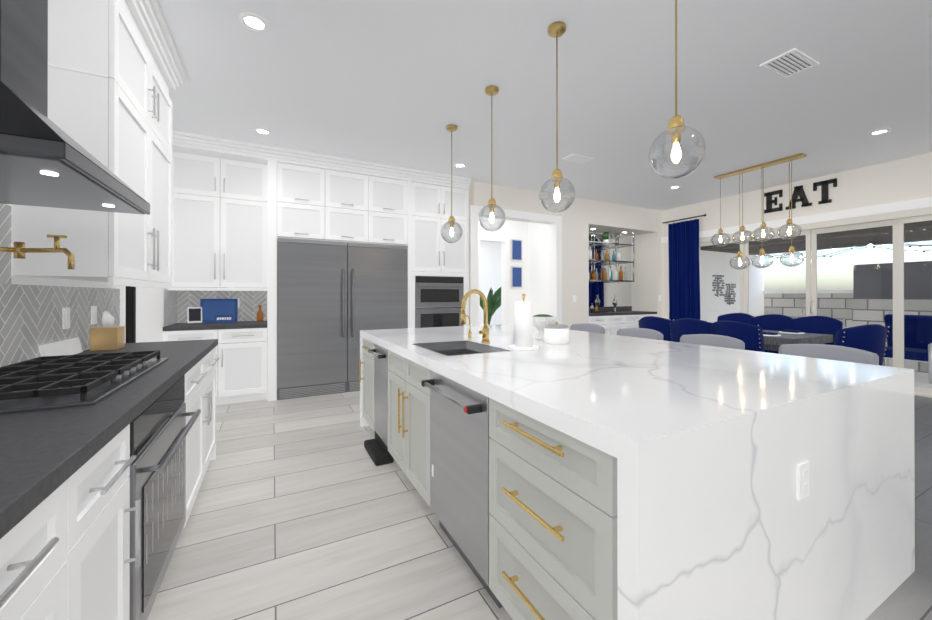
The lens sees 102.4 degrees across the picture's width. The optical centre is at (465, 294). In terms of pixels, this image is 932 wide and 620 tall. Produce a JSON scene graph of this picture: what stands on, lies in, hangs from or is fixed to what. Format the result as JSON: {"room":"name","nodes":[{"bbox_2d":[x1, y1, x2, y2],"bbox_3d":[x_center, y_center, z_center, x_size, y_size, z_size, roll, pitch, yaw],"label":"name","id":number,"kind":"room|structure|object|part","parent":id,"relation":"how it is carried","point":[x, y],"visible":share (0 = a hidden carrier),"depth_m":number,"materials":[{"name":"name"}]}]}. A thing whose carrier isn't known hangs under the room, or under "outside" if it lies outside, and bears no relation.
{"room":"kitchen","nodes":[
{"label":"kitchen","id":0,"kind":"room"},
{"bbox_2d":[6,204,162,349],"bbox_3d":[-1.630,-0.249,0.711,0.150,3.020,9.000,0,0,-27],"label":"wall","id":1,"kind":"structure","parent":0,"point":[149,314],"depth_m":3.31,"materials":[{"name":"white paint"}]},
{"bbox_2d":[0,203,119,366],"bbox_3d":[-1.630,-0.030,0.880,0.003,0.737,4.500,0,0,-27],"label":"tile backsplash","id":2,"kind":"structure","parent":1,"relation":"attached to","point":[31,318],"depth_m":1.87,"materials":[{"name":"grey tile"}]},
{"bbox_2d":[63,307,69,328],"bbox_3d":[-2.265,0.134,2.127,0.010,0.120,0.070,0,0,-27],"label":"wall outlet plate","id":3,"kind":"object","parent":2,"relation":"attached to","point":[66,318],"depth_m":2.12,"materials":[{"name":"white plastic"}]},
{"bbox_2d":[91,306,96,324],"bbox_3d":[-2.434,0.135,2.456,0.010,0.120,0.070,0,0,-27],"label":"wall outlet plate","id":4,"kind":"object","parent":2,"relation":"attached to","point":[93,308],"depth_m":2.44,"materials":[{"name":"white plastic"}]},
{"bbox_2d":[0,0,186,288],"bbox_3d":[-1.190,-0.904,0.523,0.460,1.710,5.260,0,0,-27],"label":"upper cabinet","id":5,"kind":"object","parent":1,"relation":"attached to","point":[66,224],"depth_m":1.72,"materials":[{"name":"white wood"}]},
{"bbox_2d":[40,0,155,207],"bbox_3d":[-1.570,-1.097,1.329,0.520,1.319,0.840,0,0,-27],"label":"upper cabinet","id":6,"kind":"object","parent":1,"relation":"attached to","point":[86,86],"depth_m":1.83,"materials":[{"name":"white wood"}]},
{"bbox_2d":[0,0,149,214],"bbox_3d":[-1.570,-1.069,1.329,0.520,1.376,0.840,0,0,-27],"label":"range hood","id":7,"kind":"object","parent":6,"relation":"attached to","point":[41,165],"depth_m":1.29,"materials":[{"name":"silver metal"}]},
{"bbox_2d":[126,286,135,342],"bbox_3d":[-3.164,0.241,3.033,0.749,2.030,0.055,0,0,-27],"label":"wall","id":8,"kind":"structure","parent":1,"relation":"attached to","point":[130,314],"depth_m":3.17,"materials":[{"name":"black"}]},
{"bbox_2d":[478,217,525,324],"bbox_3d":[0.198,-0.234,7.681,2.700,3.020,0.120,0,0,-27],"label":"wall","id":9,"kind":"structure","parent":0,"point":[490,252],"depth_m":8.18,"materials":[{"name":"white paint"}]},
{"bbox_2d":[478,235,508,324],"bbox_3d":[0.518,0.036,7.845,0.800,2.480,0.160,0,0,-27],"label":"door frame","id":10,"kind":"structure","parent":9,"relation":"attached to","point":[504,241],"depth_m":7.94,"materials":[{"name":"white wood"}]},
{"bbox_2d":[511,266,521,287],"bbox_3d":[1.087,-0.374,8.051,0.280,0.460,0.034,0,0,-27],"label":"framed picture","id":11,"kind":"object","parent":9,"relation":"attached to","point":[516,271],"depth_m":8.03,"materials":[{"name":"blue paper"}]},
{"bbox_2d":[511,239,521,260],"bbox_3d":[1.087,-0.954,8.052,0.280,0.460,0.034,0,0,-27],"label":"framed picture","id":12,"kind":"object","parent":9,"relation":"attached to","point":[516,255],"depth_m":8.03,"materials":[{"name":"blue paper"}]},
{"bbox_2d":[526,222,548,314],"bbox_3d":[1.726,-0.235,7.573,0.080,3.020,1.410,0,0,-27],"label":"wall","id":13,"kind":"structure","parent":0,"point":[534,262],"depth_m":7.91,"materials":[{"name":"white paint"}]},
{"bbox_2d":[147,391,931,619],"bbox_3d":[0.034,1.318,4.095,10.910,0.100,13.500,0,0,-27],"label":"floor","id":14,"kind":"structure","parent":0,"point":[305,508],"depth_m":1.96,"materials":[{"name":"grey wood"}]},
{"bbox_2d":[0,463,87,619],"bbox_3d":[-0.951,0.823,0.311,0.654,0.875,0.770,0,0,-27],"label":"base cabinet","id":15,"kind":"object","parent":14,"relation":"on","point":[44,554],"depth_m":0.74,"materials":[{"name":"white wood"}]},
{"bbox_2d":[0,339,217,530],"bbox_3d":[-1.056,0.363,0.499,0.662,0.045,5.100,0,0,-27],"label":"countertop","id":16,"kind":"structure","parent":15,"relation":"on","point":[54,413],"depth_m":1.14,"materials":[{"name":"grey stone"}]},
{"bbox_2d":[84,415,143,619],"bbox_3d":[-1.218,0.824,0.831,0.654,0.875,0.399,0,0,-27],"label":"base cabinet","id":17,"kind":"object","parent":14,"relation":"on","point":[107,446],"depth_m":1.07,"materials":[{"name":"white wood"}]},
{"bbox_2d":[140,371,191,619],"bbox_3d":[-1.488,0.825,1.355,0.654,0.875,0.781,0,0,-27],"label":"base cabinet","id":18,"kind":"object","parent":14,"relation":"on","point":[168,419],"depth_m":1.47,"materials":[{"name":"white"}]},
{"bbox_2d":[188,343,218,507],"bbox_3d":[-1.945,0.827,2.220,0.674,0.875,1.175,0,0,-27],"label":"base cabinet","id":19,"kind":"object","parent":14,"relation":"on","point":[204,370],"depth_m":2.33,"materials":[{"name":"white wood"}]},
{"bbox_2d":[163,130,274,404],"bbox_3d":[-2.932,-0.241,4.542,1.041,3.020,0.695,0,0,-27],"label":"tall cabinet","id":20,"kind":"object","parent":14,"relation":"on","point":[223,190],"depth_m":4.40,"materials":[{"name":"white wood"}]},
{"bbox_2d":[275,147,338,399],"bbox_3d":[-2.144,-0.240,4.948,0.732,3.020,0.695,0,0,-27],"label":"tall cabinet","id":21,"kind":"object","parent":14,"relation":"on","point":[332,256],"depth_m":4.65,"materials":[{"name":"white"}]},
{"bbox_2d":[339,158,358,392],"bbox_3d":[-1.697,-0.240,5.178,0.274,3.020,0.695,0,0,-27],"label":"tall cabinet","id":22,"kind":"object","parent":14,"relation":"on","point":[348,168],"depth_m":4.89,"materials":[{"name":"white"}]},
{"bbox_2d":[359,162,410,390],"bbox_3d":[-1.261,-0.239,5.402,0.707,3.020,0.695,0,0,-27],"label":"tall cabinet","id":23,"kind":"object","parent":14,"relation":"on","point":[384,191],"depth_m":5.10,"materials":[{"name":"white wood"}]},
{"bbox_2d":[411,170,470,327],"bbox_3d":[-0.526,-0.238,5.781,0.946,3.020,0.695,0,0,-27],"label":"tall cabinet","id":24,"kind":"object","parent":14,"relation":"on","point":[439,268],"depth_m":5.47,"materials":[{"name":"white wood"}]},
{"bbox_2d":[480,287,500,324],"bbox_3d":[0.630,0.469,10.067,1.948,1.624,1.926,0,0,-27],"label":"potted plant","id":25,"kind":"object","parent":14,"relation":"on","point":[494,302],"visible":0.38,"depth_m":9.86,"materials":[{"name":"green plant"}]},
{"bbox_2d":[570,323,604,333],"bbox_3d":[1.159,0.791,3.933,0.502,0.956,0.450,0,0,-27],"label":"bar stool","id":26,"kind":"object","parent":14,"relation":"on","point":[589,327],"visible":0.23,"depth_m":4.04,"materials":[{"name":"grey fabric"}]},
{"bbox_2d":[589,313,624,334],"bbox_3d":[2.530,0.838,7.370,0.965,0.875,0.622,0,0,-27],"label":"base cabinet","id":27,"kind":"object","parent":14,"relation":"on","point":[612,322],"depth_m":7.12,"materials":[{"name":"white"}]},
{"bbox_2d":[360,289,914,619],"bbox_3d":[0.478,0.614,2.655,1.940,1.302,3.130,0,0,-27],"label":"kitchen island","id":28,"kind":"object","parent":14,"relation":"on","point":[551,467],"visible":1,"depth_m":1.30,"materials":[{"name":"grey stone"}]},
{"bbox_2d":[421,370,502,607],"bbox_3d":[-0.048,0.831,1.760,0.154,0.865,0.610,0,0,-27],"label":"dishwasher","id":29,"kind":"object","parent":28,"relation":"in","point":[459,410],"depth_m":1.68,"materials":[{"name":"silver metal"}]},
{"bbox_2d":[460,289,489,342],"bbox_3d":[0.006,0.154,2.781,0.253,0.382,0.364,0,0,-27],"label":"faucet","id":30,"kind":"object","parent":28,"relation":"on","point":[485,330],"depth_m":2.66,"materials":[{"name":"gold metal"}]},
{"bbox_2d":[533,314,557,339],"bbox_3d":[0.590,0.248,2.876,0.224,0.195,0.224,0,0,-27],"label":"bowl","id":31,"kind":"object","parent":28,"relation":"on","point":[540,320],"depth_m":2.81,"materials":[{"name":"white ceramic"}]},
{"bbox_2d":[544,322,568,343],"bbox_3d":[0.645,0.269,2.680,0.176,0.152,0.176,0,0,-27],"label":"canister","id":32,"kind":"object","parent":28,"relation":"on","point":[556,333],"depth_m":2.61,"materials":[{"name":"white ceramic"}]},
{"bbox_2d":[617,328,663,339],"bbox_3d":[1.452,0.789,3.364,0.502,0.956,0.450,0,0,-27],"label":"bar stool","id":33,"kind":"object","parent":14,"relation":"on","point":[644,333],"visible":0.12,"depth_m":3.46,"materials":[{"name":"grey fabric"}]},
{"bbox_2d":[625,313,656,327],"bbox_3d":[3.388,0.838,7.812,0.965,0.875,0.622,0,0,-27],"label":"base cabinet","id":34,"kind":"object","parent":14,"relation":"on","point":[631,320],"depth_m":7.44,"materials":[{"name":"white"}]},
{"bbox_2d":[637,316,673,340],"bbox_3d":[2.809,0.786,5.311,0.603,0.972,0.560,0,0,-27],"label":"dining chair","id":35,"kind":"object","parent":14,"relation":"on","point":[661,325],"visible":0.29,"depth_m":5.09,"materials":[{"name":"blue fabric"}]},
{"bbox_2d":[670,318,711,341],"bbox_3d":[3.043,0.786,4.851,0.618,0.972,0.563,0,0,-27],"label":"dining chair","id":36,"kind":"object","parent":14,"relation":"on","point":[682,326],"visible":0.21,"depth_m":4.71,"materials":[{"name":"blue fabric"}]},
{"bbox_2d":[680,334,744,349],"bbox_3d":[1.741,0.788,2.804,0.502,0.956,0.450,0,0,-27],"label":"bar stool","id":37,"kind":"object","parent":14,"relation":"on","point":[717,340],"visible":0.21,"depth_m":2.89,"materials":[{"name":"grey fabric"}]},
{"bbox_2d":[717,313,754,324],"bbox_3d":[4.288,0.788,6.072,0.603,0.972,0.560,0,0,-27],"label":"dining chair","id":38,"kind":"object","parent":14,"relation":"on","point":[742,317],"visible":0.23,"depth_m":6.18,"materials":[{"name":"blue fabric"}]},
{"bbox_2d":[708,321,764,351],"bbox_3d":[3.253,0.785,4.417,0.614,0.972,0.562,0,0,-27],"label":"dining chair","id":39,"kind":"object","parent":14,"relation":"on","point":[750,336],"visible":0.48,"depth_m":4.16,"materials":[{"name":"blue fabric"}]},
{"bbox_2d":[751,314,796,353],"bbox_3d":[4.517,0.787,5.628,0.603,0.972,0.560,0,0,-27],"label":"dining chair","id":40,"kind":"object","parent":14,"relation":"on","point":[776,322],"visible":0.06,"depth_m":5.72,"materials":[{"name":"blue fabric"}]},
{"bbox_2d":[763,330,832,350],"bbox_3d":[3.759,0.871,5.282,1.000,0.800,1.800,0,0,-27],"label":"dining table","id":41,"kind":"object","parent":14,"relation":"on","point":[774,340],"visible":0.23,"depth_m":4.52,"materials":[{"name":"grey wood"}]},
{"bbox_2d":[790,316,843,344],"bbox_3d":[4.750,0.786,5.174,0.603,0.972,0.560,0,0,-27],"label":"dining chair","id":42,"kind":"object","parent":14,"relation":"on","point":[820,325],"visible":0.25,"depth_m":5.26,"materials":[{"name":"blue fabric"}]},
{"bbox_2d":[778,344,878,364],"bbox_3d":[2.047,0.787,2.208,0.502,0.956,0.450,0,0,-27],"label":"bar stool","id":43,"kind":"object","parent":14,"relation":"on","point":[836,353],"visible":0.25,"depth_m":2.28,"materials":[{"name":"grey fabric"}]},
{"bbox_2d":[833,324,888,365],"bbox_3d":[4.051,0.784,4.056,0.651,0.972,0.657,0,0,-27],"label":"dining chair","id":44,"kind":"object","parent":14,"relation":"on","point":[870,338],"visible":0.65,"depth_m":3.77,"materials":[{"name":"blue fabric"}]},
{"bbox_2d":[157,0,931,210],"bbox_3d":[0.034,-1.812,4.102,10.910,0.120,13.500,0,0,-27],"label":"ceiling","id":45,"kind":"structure","parent":0,"point":[402,83],"depth_m":3.16,"materials":[{"name":"white paint"}]},
{"bbox_2d":[239,12,268,31],"bbox_3d":[-1.364,-1.749,2.415,0.168,0.011,0.168,0,0,-36],"label":"recessed light","id":46,"kind":"object","parent":45,"relation":"in","point":[253,21],"depth_m":2.41,"materials":[{"name":"white plastic"}]},
{"bbox_2d":[254,128,271,134],"bbox_3d":[-2.179,-1.746,4.020,0.168,0.011,0.168,0,0,-36],"label":"recessed light","id":47,"kind":"object","parent":45,"relation":"in","point":[262,131],"depth_m":4.02,"materials":[{"name":"white plastic"}]},
{"bbox_2d":[441,124,462,242],"bbox_3d":[-0.149,-1.145,3.921,0.230,1.215,0.230,0,0,-27],"label":"pendant light","id":48,"kind":"object","parent":45,"relation":"hanging from","point":[451,222],"visible":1,"depth_m":3.90,"materials":[{"name":"clear glass"}]},
{"bbox_2d":[454,163,465,167],"bbox_3d":[-0.080,-1.743,5.077,0.168,0.011,0.168,0,0,-36],"label":"recessed light","id":49,"kind":"object","parent":45,"relation":"in","point":[459,165],"depth_m":5.08,"materials":[{"name":"white plastic"}]},
{"bbox_2d":[478,85,504,231],"bbox_3d":[0.221,-1.146,3.202,0.230,1.215,0.230,0,0,-27],"label":"pendant light","id":50,"kind":"object","parent":45,"relation":"hanging from","point":[491,90],"visible":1,"depth_m":3.18,"materials":[{"name":"clear glass"}]},
{"bbox_2d":[539,21,574,212],"bbox_3d":[0.599,-1.148,2.468,0.230,1.215,0.230,0,0,-27],"label":"pendant light","id":51,"kind":"object","parent":45,"relation":"hanging from","point":[557,29],"visible":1,"depth_m":2.45,"materials":[{"name":"clear glass"}]},
{"bbox_2d":[562,154,593,163],"bbox_3d":[1.443,-1.744,4.827,0.360,0.012,0.200,0,0,-27],"label":"ceiling vent","id":52,"kind":"object","parent":45,"relation":"in","point":[575,158],"depth_m":4.81,"materials":[{"name":"white metal"}]},
{"bbox_2d":[649,0,705,178],"bbox_3d":[0.974,-1.149,1.739,0.230,1.215,0.230,0,0,-27],"label":"pendant light","id":53,"kind":"object","parent":45,"relation":"hanging from","point":[676,129],"visible":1,"depth_m":1.72,"materials":[{"name":"clear glass"}]},
{"bbox_2d":[711,153,806,269],"bbox_3d":[3.955,-1.052,5.146,0.300,1.396,1.090,0,0,-27],"label":"dining chandelier","id":54,"kind":"object","parent":45,"relation":"hanging from","point":[762,253],"visible":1,"depth_m":5.03,"materials":[{"name":"gold metal"}]},
{"bbox_2d":[759,48,818,78],"bbox_3d":[2.459,-1.748,2.853,0.380,0.012,0.220,0,0,-27],"label":"ceiling vent","id":55,"kind":"object","parent":45,"relation":"in","point":[790,63],"depth_m":2.84,"materials":[{"name":"white metal"}]},
{"bbox_2d":[868,128,890,135],"bbox_3d":[4.449,-1.746,4.035,0.168,0.011,0.168,0,0,18],"label":"recessed light","id":56,"kind":"object","parent":45,"relation":"in","point":[881,131],"depth_m":4.03,"materials":[{"name":"white plastic"}]},
{"bbox_2d":[469,181,661,329],"bbox_3d":[0.232,-0.237,6.281,8.560,3.020,0.800,0,0,-27],"label":"wall","id":57,"kind":"structure","parent":0,"point":[582,218],"depth_m":6.83,"materials":[{"name":"white paint"}]},
{"bbox_2d":[163,289,266,326],"bbox_3d":[-2.966,0.134,4.550,0.990,0.430,0.650,0,0,-27],"label":"tile backsplash","id":58,"kind":"structure","parent":57,"relation":"attached to","point":[176,303],"depth_m":4.73,"materials":[{"name":"grey tile"}]},
{"bbox_2d":[470,205,561,325],"bbox_3d":[0.834,-0.047,6.225,1.800,2.640,0.190,0,0,-27],"label":"door frame","id":59,"kind":"structure","parent":57,"relation":"attached to","point":[554,222],"depth_m":6.38,"materials":[{"name":"white wood"}]},
{"bbox_2d":[573,295,660,301],"bbox_3d":[2.978,0.075,7.239,2.420,0.120,0.008,0,0,-27],"label":"switch plates","id":60,"kind":"object","parent":57,"relation":"attached to","point":[574,298],"visible":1,"depth_m":6.71,"materials":[{"name":"white plastic"}]},
{"bbox_2d":[597,229,616,240],"bbox_3d":[2.881,-1.194,7.669,0.200,0.180,0.190,0,0,-27],"label":"potted plant","id":61,"kind":"object","parent":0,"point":[606,236],"depth_m":7.75,"materials":[{"name":"green plant"}]},
{"bbox_3d":[2.753,-0.779,7.591,1.424,1.030,0.404,0,0,-27],"label":"shelf chrome glass","id":62,"kind":"part","parent":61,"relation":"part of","materials":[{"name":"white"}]},
{"bbox_2d":[662,152,931,318],"bbox_3d":[5.996,-0.241,4.271,0.150,3.020,8.350,0,0,-27],"label":"wall","id":63,"kind":"structure","parent":0,"point":[905,179],"depth_m":5.56,"materials":[{"name":"white paint"}]},
{"bbox_2d":[663,214,705,320],"bbox_3d":[4.265,-0.119,7.327,0.130,2.747,0.871,0,0,-27],"label":"curtain","id":64,"kind":"object","parent":63,"relation":"hanging from","point":[684,275],"visible":0.81,"depth_m":7.31,"materials":[{"name":"blue fabric"}]},
{"bbox_2d":[662,197,931,397],"bbox_3d":[5.270,0.036,5.652,0.196,2.470,4.970,0,0,-27],"label":"door frame","id":65,"kind":"structure","parent":63,"relation":"attached to","point":[896,220],"depth_m":5.31,"materials":[{"name":"grey"}]},
{"bbox_2d":[764,178,836,212],"bbox_3d":[5.120,-1.503,5.780,0.030,0.330,0.890,0,0,-27],"label":"sign","id":66,"kind":"object","parent":63,"relation":"attached to","point":[800,192],"visible":0.96,"depth_m":5.74,"materials":[{"name":"black metal"}]},
{"label":"outside","id":67,"kind":"structure","parent":0,"visible":0},
{"bbox_2d":[914,371,931,387],"bbox_3d":[9.073,1.311,7.904,8.650,0.050,18.000,0,0,-27],"label":"patio","id":68,"kind":"structure","parent":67,"point":[919,380],"depth_m":5.66,"materials":[{"name":"concrete"}]},
{"bbox_2d":[699,247,763,322],"bbox_3d":[5.561,-0.324,7.956,2.450,3.200,0.200,0,0,-27],"label":"wall","id":69,"kind":"structure","parent":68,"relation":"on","point":[716,261],"depth_m":7.72,"materials":[{"name":"white paint"}]},
{"bbox_2d":[712,275,724,296],"bbox_3d":[5.111,-0.175,7.594,0.378,0.440,0.030,0,0,-27],"label":"wall art","id":70,"kind":"object","parent":69,"relation":"attached to","point":[718,289],"depth_m":7.59,"materials":[{"name":"silver metal"}]},
{"bbox_2d":[724,284,735,304],"bbox_3d":[5.485,-0.004,7.787,0.380,0.440,0.030,0,0,-27],"label":"wall art","id":71,"kind":"object","parent":69,"relation":"attached to","point":[729,287],"depth_m":7.77,"materials":[{"name":"silver metal"}]},
{"bbox_2d":[700,220,931,254],"bbox_3d":[6.859,0.075,5.052,2.000,2.390,6.110,0,0,-27],"label":"pergola","id":72,"kind":"object","parent":68,"relation":"on","point":[914,228],"depth_m":6.46,"materials":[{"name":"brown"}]},
{"bbox_2d":[771,252,789,261],"label":"string lights","id":73,"kind":"object","parent":72,"relation":"hanging from","point":[777,259],"depth_m":7.31,"materials":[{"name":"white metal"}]},
{"bbox_2d":[819,242,892,260],"label":"string lights","id":74,"kind":"object","parent":72,"relation":"hanging from","point":[870,245],"depth_m":6.20,"materials":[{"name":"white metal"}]},
{"bbox_2d":[904,244,931,256],"label":"string lights","id":75,"kind":"object","parent":72,"relation":"hanging from","point":[920,248],"depth_m":5.48,"materials":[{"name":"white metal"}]},
{"bbox_2d":[763,261,931,372],"bbox_3d":[7.384,0.364,7.037,0.650,1.820,18.000,0,0,-27],"label":"blocks","id":76,"kind":"object","parent":68,"relation":"on","point":[785,307],"depth_m":6.71,"materials":[{"name":"concrete"}]},
{"bbox_2d":[884,311,931,383],"bbox_3d":[6.849,0.769,5.805,0.860,1.008,0.636,0,0,-27],"label":"patio chair","id":77,"kind":"object","parent":68,"relation":"on","point":[923,343],"depth_m":5.78,"materials":[{"name":"blue fabric"}]}
]}

